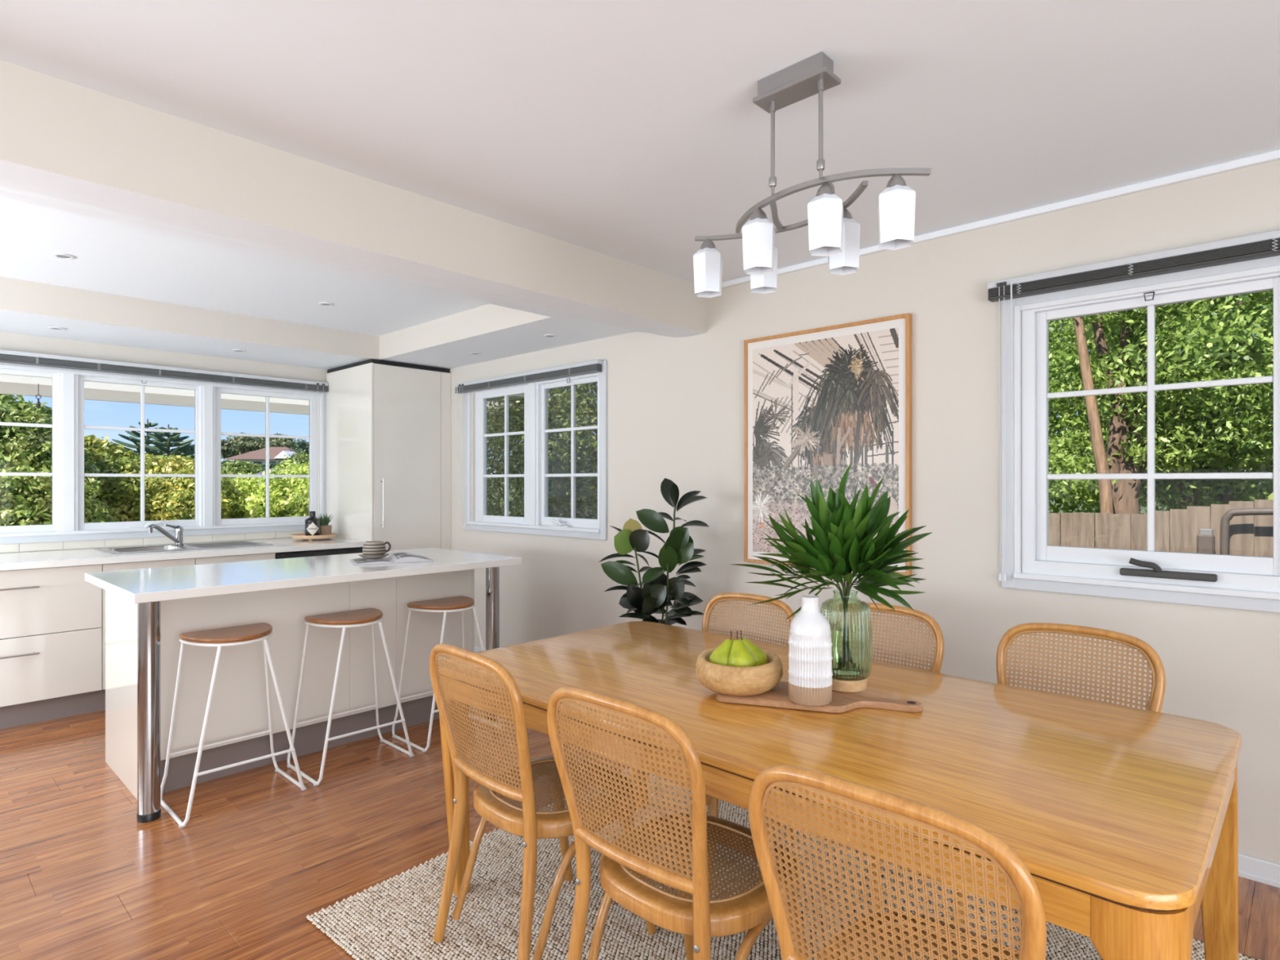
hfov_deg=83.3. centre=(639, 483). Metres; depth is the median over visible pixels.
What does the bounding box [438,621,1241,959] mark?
dining table
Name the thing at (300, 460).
tree
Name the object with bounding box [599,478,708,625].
rubber plant
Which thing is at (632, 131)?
ceiling
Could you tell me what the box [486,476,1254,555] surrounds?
ground
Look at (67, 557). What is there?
benchtop
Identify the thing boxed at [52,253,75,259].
recessed light
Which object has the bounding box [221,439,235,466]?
tree
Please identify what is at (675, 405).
wall
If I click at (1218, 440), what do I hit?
tree
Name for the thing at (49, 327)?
recessed light
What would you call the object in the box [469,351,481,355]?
recessed light
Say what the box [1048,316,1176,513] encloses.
tree
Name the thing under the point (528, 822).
cane chair
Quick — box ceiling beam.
[0,59,706,337]
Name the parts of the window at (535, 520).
sash, crank handle, frame, sash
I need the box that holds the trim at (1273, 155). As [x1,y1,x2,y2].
[721,149,1279,288]
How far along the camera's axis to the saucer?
3.90 m
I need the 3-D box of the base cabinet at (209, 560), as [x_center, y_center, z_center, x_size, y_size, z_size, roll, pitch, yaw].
[-2.872,0.895,4.916,0.760,0.858,0.476,0,0,43]
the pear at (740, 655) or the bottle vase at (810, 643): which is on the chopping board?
the bottle vase at (810, 643)
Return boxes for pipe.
[1196,507,1273,555]
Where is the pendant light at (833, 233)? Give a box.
[693,51,931,297]
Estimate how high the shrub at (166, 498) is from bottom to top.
2.354 m
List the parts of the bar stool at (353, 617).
leg, leg, seat, leg, leg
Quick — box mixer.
[147,524,184,546]
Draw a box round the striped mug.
[362,541,391,555]
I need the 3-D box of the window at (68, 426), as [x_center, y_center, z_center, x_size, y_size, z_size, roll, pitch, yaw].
[-3.420,-0.203,4.952,0.171,1.145,2.525,0,0,43]
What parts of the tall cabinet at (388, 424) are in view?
panel, bar handle, door, filler panel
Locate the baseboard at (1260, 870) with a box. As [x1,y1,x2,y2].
[474,645,1279,888]
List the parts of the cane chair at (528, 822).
frame, rail, seat frame, leg, leg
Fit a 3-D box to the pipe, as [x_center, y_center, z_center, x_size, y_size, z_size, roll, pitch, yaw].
[3.778,0.949,3.730,1.410,1.650,0.090,0,0,43]
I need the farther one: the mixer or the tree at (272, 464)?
the tree at (272, 464)
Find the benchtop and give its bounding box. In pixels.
[0,537,366,570]
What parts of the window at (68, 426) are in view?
sash, frame, sash, crank handle, sash, pane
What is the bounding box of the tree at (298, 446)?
[288,438,308,454]
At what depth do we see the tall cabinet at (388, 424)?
5.52 m
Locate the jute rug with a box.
[306,768,1260,959]
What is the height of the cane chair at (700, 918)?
0.879 m
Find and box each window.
[0,362,326,544]
[464,360,607,540]
[1001,255,1279,613]
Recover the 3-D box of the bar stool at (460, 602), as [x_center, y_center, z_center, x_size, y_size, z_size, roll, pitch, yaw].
[-1.020,0.976,3.822,0.349,0.697,0.478,0,0,43]
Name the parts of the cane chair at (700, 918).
frame, rail, leg, seat frame, leg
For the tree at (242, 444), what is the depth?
108.02 m
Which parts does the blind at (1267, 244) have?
pull cord, pull cord, ladder cord, rail, ladder cord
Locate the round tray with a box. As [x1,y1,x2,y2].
[290,533,337,540]
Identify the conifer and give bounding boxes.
[111,418,186,454]
[127,424,194,458]
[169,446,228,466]
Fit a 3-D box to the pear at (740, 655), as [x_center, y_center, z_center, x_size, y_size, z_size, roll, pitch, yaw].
[0.272,0.461,1.921,0.077,0.123,0.074,0,0,26]
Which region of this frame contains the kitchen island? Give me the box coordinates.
[84,547,521,822]
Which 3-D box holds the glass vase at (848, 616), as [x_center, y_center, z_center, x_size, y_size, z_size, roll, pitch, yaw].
[0.559,0.424,1.959,0.140,0.262,0.140,0,0,-24]
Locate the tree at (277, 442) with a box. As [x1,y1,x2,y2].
[257,432,297,448]
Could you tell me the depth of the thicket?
8.44 m
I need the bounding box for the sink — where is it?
[93,540,271,563]
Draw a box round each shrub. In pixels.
[0,394,120,525]
[36,434,247,522]
[221,459,308,518]
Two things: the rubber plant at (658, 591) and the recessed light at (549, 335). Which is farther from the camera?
the recessed light at (549, 335)
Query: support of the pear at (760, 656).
in the wooden bowl
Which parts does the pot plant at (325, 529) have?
pot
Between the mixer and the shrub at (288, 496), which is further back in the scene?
the shrub at (288, 496)
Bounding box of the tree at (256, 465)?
[238,462,262,470]
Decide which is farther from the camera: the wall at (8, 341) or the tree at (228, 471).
the tree at (228, 471)
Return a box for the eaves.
[0,373,582,414]
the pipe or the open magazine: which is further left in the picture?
the open magazine
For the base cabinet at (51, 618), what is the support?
on the floor
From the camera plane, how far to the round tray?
5.36 m
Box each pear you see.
[709,631,733,666]
[728,631,755,666]
[740,630,767,666]
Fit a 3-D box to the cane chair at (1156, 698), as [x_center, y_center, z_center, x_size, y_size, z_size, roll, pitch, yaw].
[1.169,0.875,2.023,0.447,0.879,0.534,0,0,43]
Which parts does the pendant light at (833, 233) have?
lamp shade, lamp shade, lamp shade, rod, curved arm, rod, lamp shade, curved arm, lamp shade, lamp shade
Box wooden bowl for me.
[695,647,782,696]
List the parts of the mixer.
lever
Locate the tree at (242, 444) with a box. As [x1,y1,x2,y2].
[224,432,278,455]
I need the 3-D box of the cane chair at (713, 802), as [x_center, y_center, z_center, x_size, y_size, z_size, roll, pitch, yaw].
[0.263,0.875,2.657,0.447,0.879,0.534,0,0,45]
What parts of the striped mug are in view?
mug handle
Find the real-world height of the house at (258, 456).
6.400 m
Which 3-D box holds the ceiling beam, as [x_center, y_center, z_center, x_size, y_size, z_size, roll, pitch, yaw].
[-1.670,-0.976,2.238,0.540,0.280,5.371,0,0,43]
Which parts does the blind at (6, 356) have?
rail, pull cord, pull cord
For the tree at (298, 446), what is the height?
4.886 m
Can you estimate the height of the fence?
1.965 m
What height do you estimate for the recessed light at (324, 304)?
0.006 m
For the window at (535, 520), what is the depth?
5.03 m
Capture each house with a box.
[222,447,308,464]
[248,469,306,478]
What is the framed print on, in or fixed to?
attached to the wall at (675, 405)
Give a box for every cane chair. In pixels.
[429,643,656,959]
[546,686,808,959]
[631,592,795,888]
[748,764,1046,959]
[758,602,944,913]
[951,622,1165,959]
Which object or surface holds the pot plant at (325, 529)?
on the round tray
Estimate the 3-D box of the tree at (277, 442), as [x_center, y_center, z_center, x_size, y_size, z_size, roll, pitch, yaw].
[-55.999,-4.660,111.943,7.077,6.473,7.178,0,0,43]
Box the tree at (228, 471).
[183,469,256,480]
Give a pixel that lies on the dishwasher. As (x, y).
(357, 549)
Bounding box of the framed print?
[743,312,911,575]
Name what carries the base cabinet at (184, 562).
on the floor
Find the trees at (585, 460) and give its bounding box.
[486,382,597,519]
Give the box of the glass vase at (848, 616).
[820,589,872,693]
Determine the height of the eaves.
0.135 m
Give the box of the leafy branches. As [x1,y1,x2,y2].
[729,462,932,619]
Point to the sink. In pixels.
(244, 543)
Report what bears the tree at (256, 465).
on the ground
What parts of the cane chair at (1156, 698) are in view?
leg, frame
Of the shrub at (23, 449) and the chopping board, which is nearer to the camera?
the chopping board
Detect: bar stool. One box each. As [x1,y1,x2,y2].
[160,622,306,827]
[286,608,414,786]
[391,595,502,752]
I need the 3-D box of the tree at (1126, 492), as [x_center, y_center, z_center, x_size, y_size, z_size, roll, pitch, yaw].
[4.798,-0.334,6.954,2.261,4.218,3.994,0,0,26]
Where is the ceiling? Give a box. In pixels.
[0,0,1279,369]
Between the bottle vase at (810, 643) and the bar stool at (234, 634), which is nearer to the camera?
the bottle vase at (810, 643)
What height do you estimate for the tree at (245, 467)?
2.805 m
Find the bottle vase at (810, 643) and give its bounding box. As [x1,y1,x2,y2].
[787,595,832,706]
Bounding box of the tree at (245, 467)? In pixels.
[221,458,261,474]
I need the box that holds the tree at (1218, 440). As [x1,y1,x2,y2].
[1065,289,1273,519]
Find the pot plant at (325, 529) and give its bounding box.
[315,512,332,535]
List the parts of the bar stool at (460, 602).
leg, leg, seat, leg, leg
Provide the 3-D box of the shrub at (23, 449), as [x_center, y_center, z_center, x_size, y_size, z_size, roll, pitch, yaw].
[-6.563,0.161,7.297,2.643,3.228,1.980,0,0,43]
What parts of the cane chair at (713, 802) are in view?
leg, leg, frame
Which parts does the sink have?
bowl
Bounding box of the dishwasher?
[275,546,362,559]
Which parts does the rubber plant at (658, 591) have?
plant stem, plant stem, plant stem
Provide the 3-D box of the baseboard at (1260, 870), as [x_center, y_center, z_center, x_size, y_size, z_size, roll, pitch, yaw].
[1.402,1.288,3.022,7.700,0.072,0.018,0,0,43]
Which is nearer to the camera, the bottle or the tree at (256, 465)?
the bottle
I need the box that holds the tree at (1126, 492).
[1048,302,1239,514]
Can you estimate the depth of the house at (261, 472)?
46.93 m
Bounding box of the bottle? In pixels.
[304,511,320,535]
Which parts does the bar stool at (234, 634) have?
leg, leg, seat, leg, leg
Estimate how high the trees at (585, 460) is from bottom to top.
5.539 m
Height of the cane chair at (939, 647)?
0.879 m
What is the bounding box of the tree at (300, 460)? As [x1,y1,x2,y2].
[270,451,308,469]
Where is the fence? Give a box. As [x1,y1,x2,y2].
[1048,499,1273,557]
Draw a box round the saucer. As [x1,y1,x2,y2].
[359,553,389,558]
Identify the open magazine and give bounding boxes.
[347,552,434,564]
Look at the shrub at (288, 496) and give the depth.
8.49 m
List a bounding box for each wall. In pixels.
[0,332,327,553]
[449,159,1279,864]
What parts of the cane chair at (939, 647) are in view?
leg, leg, frame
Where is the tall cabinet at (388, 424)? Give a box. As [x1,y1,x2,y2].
[326,359,451,551]
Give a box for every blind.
[0,349,328,519]
[454,359,602,526]
[986,229,1279,581]
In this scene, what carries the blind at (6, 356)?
attached to the window at (68, 426)
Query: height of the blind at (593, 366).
1.113 m
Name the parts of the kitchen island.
panel, post, panel, panel, panel, panel, post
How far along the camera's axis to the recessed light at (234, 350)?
4.98 m
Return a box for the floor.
[0,707,1279,959]
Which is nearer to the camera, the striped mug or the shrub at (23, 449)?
the striped mug
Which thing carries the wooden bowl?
on the chopping board
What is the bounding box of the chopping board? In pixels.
[716,681,922,713]
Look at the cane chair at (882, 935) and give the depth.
1.04 m
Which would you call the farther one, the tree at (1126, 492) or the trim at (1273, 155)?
the tree at (1126, 492)
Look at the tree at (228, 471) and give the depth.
40.35 m
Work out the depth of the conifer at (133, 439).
25.74 m
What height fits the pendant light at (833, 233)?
0.494 m
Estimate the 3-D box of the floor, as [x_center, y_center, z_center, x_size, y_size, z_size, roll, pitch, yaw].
[-0.778,1.399,1.398,8.830,0.150,5.550,0,0,43]
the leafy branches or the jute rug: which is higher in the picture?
the leafy branches
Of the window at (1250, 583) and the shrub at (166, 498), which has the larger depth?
the shrub at (166, 498)
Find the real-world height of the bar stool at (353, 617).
0.697 m
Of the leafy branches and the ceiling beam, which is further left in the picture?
the ceiling beam
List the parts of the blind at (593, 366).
pull cord, pull cord, rail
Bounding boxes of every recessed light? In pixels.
[48,326,66,330]
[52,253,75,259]
[231,349,246,351]
[318,302,333,306]
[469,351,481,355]
[543,333,557,337]
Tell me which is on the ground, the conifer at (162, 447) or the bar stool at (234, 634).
the conifer at (162, 447)
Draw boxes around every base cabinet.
[0,564,102,728]
[100,558,195,710]
[195,552,275,564]
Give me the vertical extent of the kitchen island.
0.900 m
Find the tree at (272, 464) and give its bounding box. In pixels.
[257,462,277,471]
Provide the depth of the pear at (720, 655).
1.93 m
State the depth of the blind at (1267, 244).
2.62 m
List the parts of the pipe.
steel post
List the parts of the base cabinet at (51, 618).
bar handle, bar handle, drawer, drawer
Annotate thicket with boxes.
[1048,300,1272,555]

